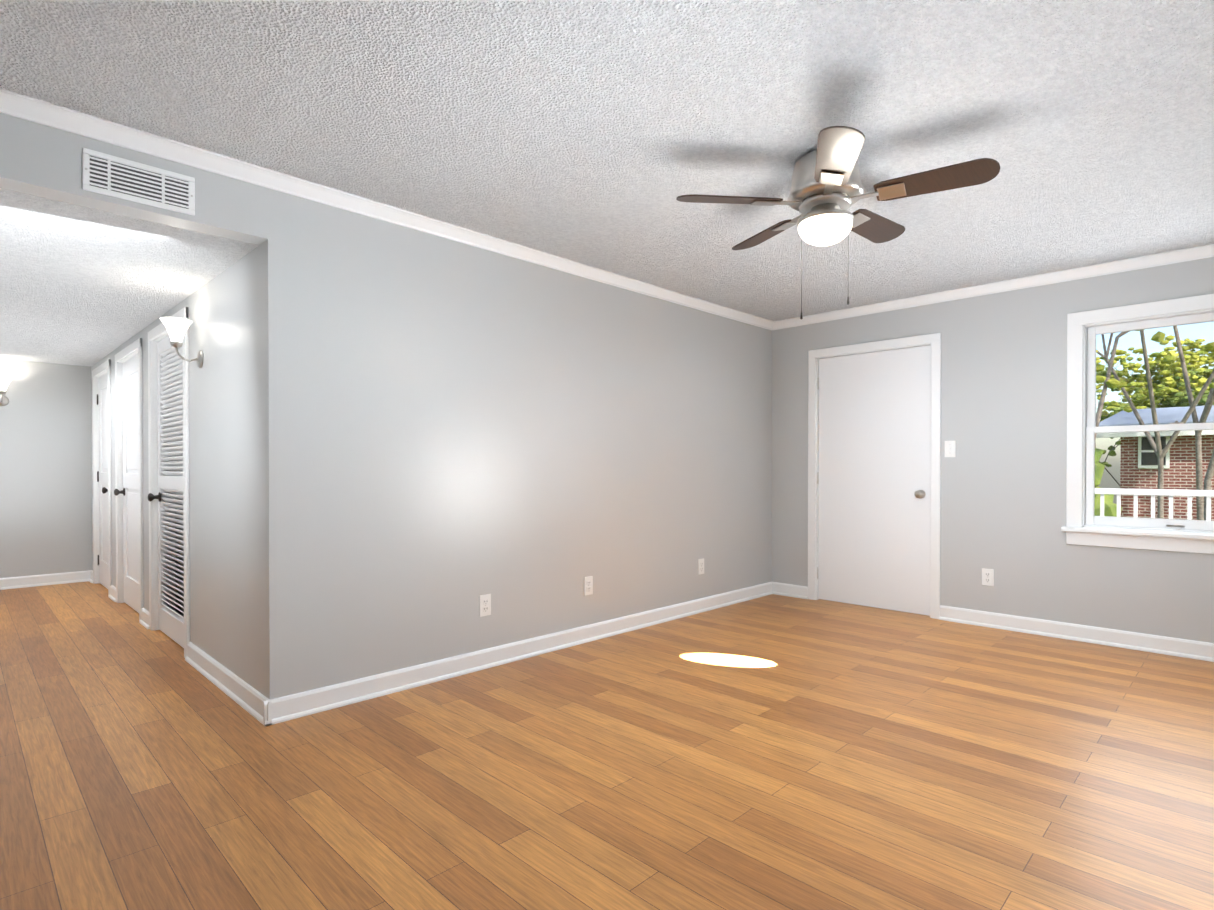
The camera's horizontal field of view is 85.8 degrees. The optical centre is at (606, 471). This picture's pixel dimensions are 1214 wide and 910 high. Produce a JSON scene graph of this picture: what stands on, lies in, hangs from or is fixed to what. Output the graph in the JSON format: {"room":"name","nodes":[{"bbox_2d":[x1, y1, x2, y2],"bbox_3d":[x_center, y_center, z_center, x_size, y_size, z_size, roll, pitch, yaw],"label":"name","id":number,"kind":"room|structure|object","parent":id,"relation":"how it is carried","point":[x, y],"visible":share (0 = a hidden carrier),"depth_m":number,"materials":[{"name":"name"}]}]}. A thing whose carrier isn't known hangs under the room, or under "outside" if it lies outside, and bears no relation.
{"room":"empty living room","nodes":[
{"label":"empty living room","id":0,"kind":"room"},
{"bbox_2d":[0,359,91,577],"bbox_3d":[-5.380,-0.117,5.897,0.120,2.325,1.370,0,1,45],"label":"wall","id":1,"kind":"structure","parent":0,"point":[45,477],"depth_m":6.02,"materials":[{"name":"grey paint"}]},
{"bbox_2d":[0,377,12,405],"bbox_3d":[-5.317,-0.705,5.739,0.186,0.239,0.144,0,1,45],"label":"light","id":2,"kind":"object","parent":1,"relation":"attached to","point":[4,383],"visible":1,"depth_m":5.72,"materials":[{"name":"white glass"}]},
{"bbox_2d":[0,570,92,589],"bbox_3d":[-5.355,0.996,5.816,0.040,0.100,1.220,0,1,45],"label":"baseboard","id":3,"kind":"structure","parent":1,"relation":"attached to","point":[79,576],"depth_m":6.01,"materials":[{"name":"white wood"}]},
{"bbox_2d":[0,188,257,366],"bbox_3d":[-3.711,-1.043,4.144,4.950,0.100,1.490,0,1,45],"label":"ceiling","id":4,"kind":"structure","parent":0,"point":[82,286],"depth_m":3.25,"materials":[{"name":"white paint"}]},
{"bbox_2d":[91,246,259,691],"bbox_3d":[-3.185,-0.109,4.594,4.830,2.325,0.120,0,1,45],"label":"wall","id":5,"kind":"structure","parent":0,"point":[224,486],"depth_m":3.23,"materials":[{"name":"grey paint"}]},
{"bbox_2d":[92,359,111,595],"bbox_3d":[-4.449,0.050,5.841,0.920,1.990,0.138,0,1,45],"label":"door frame","id":6,"kind":"structure","parent":5,"relation":"attached to","point":[104,368],"depth_m":6.08,"materials":[{"name":"white wood"}]},
{"bbox_2d":[97,373,107,588],"bbox_3d":[-4.487,0.083,5.816,0.793,1.909,0.107,0,1,45],"label":"bathroom door","id":7,"kind":"structure","parent":5,"relation":"in","point":[102,476],"depth_m":5.94,"materials":[{"name":"white wood"}]},
{"bbox_2d":[108,585,115,601],"bbox_3d":[-4.062,0.999,5.372,0.300,0.100,0.026,0,1,45],"label":"baseboard","id":8,"kind":"structure","parent":5,"relation":"attached to","point":[112,596],"depth_m":5.37,"materials":[{"name":"white wood"}]},
{"bbox_2d":[114,354,138,612],"bbox_3d":[-3.588,0.089,4.921,0.853,1.909,0.107,0,1,45],"label":"bedroom door","id":9,"kind":"structure","parent":5,"relation":"in","point":[130,491],"depth_m":5.03,"materials":[{"name":"white wood"}]},
{"bbox_2d":[115,338,143,620],"bbox_3d":[-3.563,0.056,4.959,0.980,1.990,0.138,0,1,45],"label":"door frame","id":10,"kind":"structure","parent":5,"relation":"attached to","point":[132,350],"depth_m":5.21,"materials":[{"name":"white wood"}]},
{"bbox_2d":[139,608,148,628],"bbox_3d":[-3.166,1.005,4.479,0.270,0.100,0.026,0,1,45],"label":"baseboard","id":11,"kind":"structure","parent":5,"relation":"attached to","point":[144,620],"depth_m":4.48,"materials":[{"name":"white wood"}]},
{"bbox_2d":[148,336,183,647],"bbox_3d":[-2.699,0.095,4.035,0.863,1.909,0.107,0,1,45],"label":"hall door","id":12,"kind":"structure","parent":5,"relation":"in","point":[170,410],"depth_m":4.16,"materials":[{"name":"white wood"}]},
{"bbox_2d":[148,307,189,657],"bbox_3d":[-2.674,0.062,4.073,0.990,1.990,0.138,0,1,45],"label":"door frame","id":13,"kind":"structure","parent":5,"relation":"attached to","point":[158,333],"depth_m":4.33,"materials":[{"name":"white wood"}]},
{"bbox_2d":[160,317,203,367],"bbox_3d":[-2.240,-0.674,3.434,0.144,0.239,0.186,0,1,45],"label":"sconce","id":14,"kind":"object","parent":5,"relation":"attached to","point":[176,328],"visible":1,"depth_m":3.40,"materials":[{"name":"white glass"}]},
{"bbox_2d":[185,642,263,717],"bbox_3d":[-1.911,1.013,3.230,1.290,0.100,0.026,0,1,45],"label":"baseboard","id":15,"kind":"structure","parent":5,"relation":"attached to","point":[233,686],"depth_m":3.18,"materials":[{"name":"white wood"}]},
{"bbox_2d":[175,471,183,616],"bbox_3d":[-2.938,-0.061,4.927,4.950,2.425,0.700,0,1,45],"label":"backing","id":16,"kind":"object","parent":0,"point":[181,594],"visible":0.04,"depth_m":4.59,"materials":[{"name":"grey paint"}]},
{"bbox_2d":[0,113,771,698],"bbox_3d":[-0.447,-0.104,3.836,0.120,2.325,5.410,0,1,45],"label":"wall","id":17,"kind":"structure","parent":0,"point":[451,432],"depth_m":3.41,"materials":[{"name":"grey paint"}]},
{"bbox_2d":[82,148,194,215],"bbox_3d":[-1.739,-1.078,2.438,0.012,0.148,0.345,0,1,45],"label":"air vent","id":18,"kind":"object","parent":17,"relation":"in","point":[106,175],"visible":1,"depth_m":2.43,"materials":[{"name":"white metal"}]},
{"bbox_2d":[0,88,775,329],"bbox_3d":[-0.430,-1.234,3.727,0.046,0.062,5.290,0,1,45],"label":"crown molding","id":19,"kind":"structure","parent":17,"relation":"attached to","point":[14,104],"depth_m":2.84,"materials":[{"name":"white wood"}]},
{"bbox_2d":[480,594,490,616],"bbox_3d":[-0.659,0.723,3.537,0.009,0.116,0.072,0,1,45],"label":"outlet","id":20,"kind":"object","parent":17,"relation":"attached to","point":[485,605],"visible":1,"depth_m":3.53,"materials":[{"name":"white plastic"}]},
{"bbox_2d":[256,582,771,726],"bbox_3d":[-0.006,1.007,4.183,0.026,0.100,4.066,0,1,45],"label":"baseboard","id":21,"kind":"structure","parent":17,"relation":"attached to","point":[258,705],"depth_m":3.46,"materials":[{"name":"white wood"}]},
{"bbox_2d":[584,576,592,595],"bbox_3d":[-0.115,0.712,4.083,0.009,0.116,0.072,0,1,45],"label":"outlet","id":22,"kind":"object","parent":17,"relation":"attached to","point":[588,585],"visible":1,"depth_m":4.08,"materials":[{"name":"white plastic"}]},
{"bbox_2d":[698,558,703,574],"bbox_3d":[0.710,0.712,4.912,0.009,0.116,0.072,0,1,45],"label":"outlet","id":23,"kind":"object","parent":17,"relation":"attached to","point":[700,566],"visible":1,"depth_m":4.90,"materials":[{"name":"white plastic"}]},
{"bbox_2d":[0,581,1213,909],"bbox_3d":[-0.975,1.106,4.285,8.650,0.100,5.530,0,1,45],"label":"floor","id":24,"kind":"structure","parent":0,"point":[776,753],"depth_m":2.30,"materials":[{"name":"brown wood"}]},
{"bbox_2d":[0,0,1213,321],"bbox_3d":[0.779,-1.307,2.522,3.700,0.100,5.530,0,1,45],"label":"ceiling","id":25,"kind":"structure","parent":0,"point":[600,134],"depth_m":2.28,"materials":[{"name":"white paint"}]},
{"bbox_2d":[676,126,999,318],"bbox_3d":[0.910,-0.935,2.639,1.151,0.646,1.125,0,1,45],"label":"ceiling fan","id":26,"kind":"object","parent":25,"relation":"hanging from","point":[826,191],"visible":1,"depth_m":2.52,"materials":[{"name":"silver metal"}]},
{"bbox_2d":[772,257,1213,642],"bbox_3d":[2.731,-0.107,4.405,3.580,2.325,0.120,0,1,45],"label":"wall","id":27,"kind":"structure","parent":0,"point":[1003,416],"depth_m":4.35,"materials":[{"name":"grey paint"}]},
{"bbox_2d":[772,582,807,598],"bbox_3d":[1.547,0.998,5.488,0.305,0.100,0.026,0,1,45],"label":"baseboard","id":28,"kind":"structure","parent":27,"relation":"attached to","point":[783,589],"depth_m":5.49,"materials":[{"name":"white wood"}]},
{"bbox_2d":[817,345,930,615],"bbox_3d":[2.023,0.061,5.035,0.891,1.964,0.107,0,1,45],"label":"door","id":29,"kind":"structure","parent":27,"relation":"in","point":[873,478],"depth_m":5.01,"materials":[{"name":"white paint"},{"name":"brushed nickel"}]},
{"bbox_2d":[808,333,940,618],"bbox_3d":[2.061,0.028,5.060,1.018,2.045,0.138,0,1,45],"label":"door frame","id":30,"kind":"structure","parent":27,"relation":"attached to","point":[932,340],"depth_m":4.89,"materials":[{"name":"white wood"}]},
{"bbox_2d":[945,441,955,456],"bbox_3d":[2.421,-0.162,4.613,0.072,0.116,0.021,0,1,45],"label":"light switch","id":31,"kind":"object","parent":27,"relation":"attached to","point":[950,448],"visible":1,"depth_m":4.61,"materials":[{"name":"white plastic"}]},
{"bbox_2d":[982,568,993,585],"bbox_3d":[2.596,0.719,4.453,0.072,0.116,0.009,0,1,45],"label":"electrical outlet","id":32,"kind":"object","parent":27,"relation":"attached to","point":[987,577],"visible":1,"depth_m":4.45,"materials":[{"name":"white plastic"}]},
{"bbox_2d":[776,244,1213,329],"bbox_3d":[2.633,-1.239,4.377,3.330,0.062,0.046,0,1,45],"label":"crown molding","id":33,"kind":"structure","parent":27,"relation":"attached to","point":[1206,251],"depth_m":4.30,"materials":[{"name":"white wood"}]},
{"bbox_2d":[939,605,1213,661],"bbox_3d":[3.108,1.008,3.933,2.067,0.100,0.026,0,1,45],"label":"baseboard","id":34,"kind":"structure","parent":27,"relation":"attached to","point":[1192,649],"depth_m":4.06,"materials":[{"name":"white wood"}]},
{"bbox_2d":[1061,294,1213,553],"bbox_3d":[3.319,-0.268,3.804,1.084,1.455,0.200,0,1,45],"label":"window","id":35,"kind":"structure","parent":27,"relation":"in","point":[1085,526],"depth_m":3.99,"materials":[{"name":"white"}]},
{"label":"outside","id":36,"kind":"structure","parent":0,"visible":0},
{"bbox_3d":[31.453,3.842,35.816,120.000,0.200,84.889,0,1,45],"label":"ground","id":37,"kind":"structure","parent":36,"visible":0},
{"bbox_2d":[1094,326,1213,520],"bbox_3d":[15.326,-4.666,20.516,18.042,17.027,33.178,0,1,45],"label":"trees","id":38,"kind":"object","parent":37,"relation":"on","point":[1168,381],"depth_m":15.41,"materials":[{"name":"green plant"}]},
{"bbox_2d":[1096,405,1213,520],"bbox_3d":[25.616,1.009,11.155,26.500,5.800,11.050,0,1,45],"label":"building","id":39,"kind":"structure","parent":37,"relation":"on","point":[1132,444],"depth_m":16.13,"materials":[{"name":"red brick"}]},
{"bbox_3d":[3.749,1.193,4.784,7.500,0.160,1.838,0,1,45],"label":"balcony slab","id":40,"kind":"object","parent":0,"visible":0},
{"bbox_2d":[1095,488,1213,520],"bbox_3d":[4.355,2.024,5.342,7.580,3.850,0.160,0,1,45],"label":"balcony railing","id":41,"kind":"object","parent":40,"relation":"attached to","point":[1160,492],"depth_m":5.25,"materials":[{"name":"white wood"}]}
]}

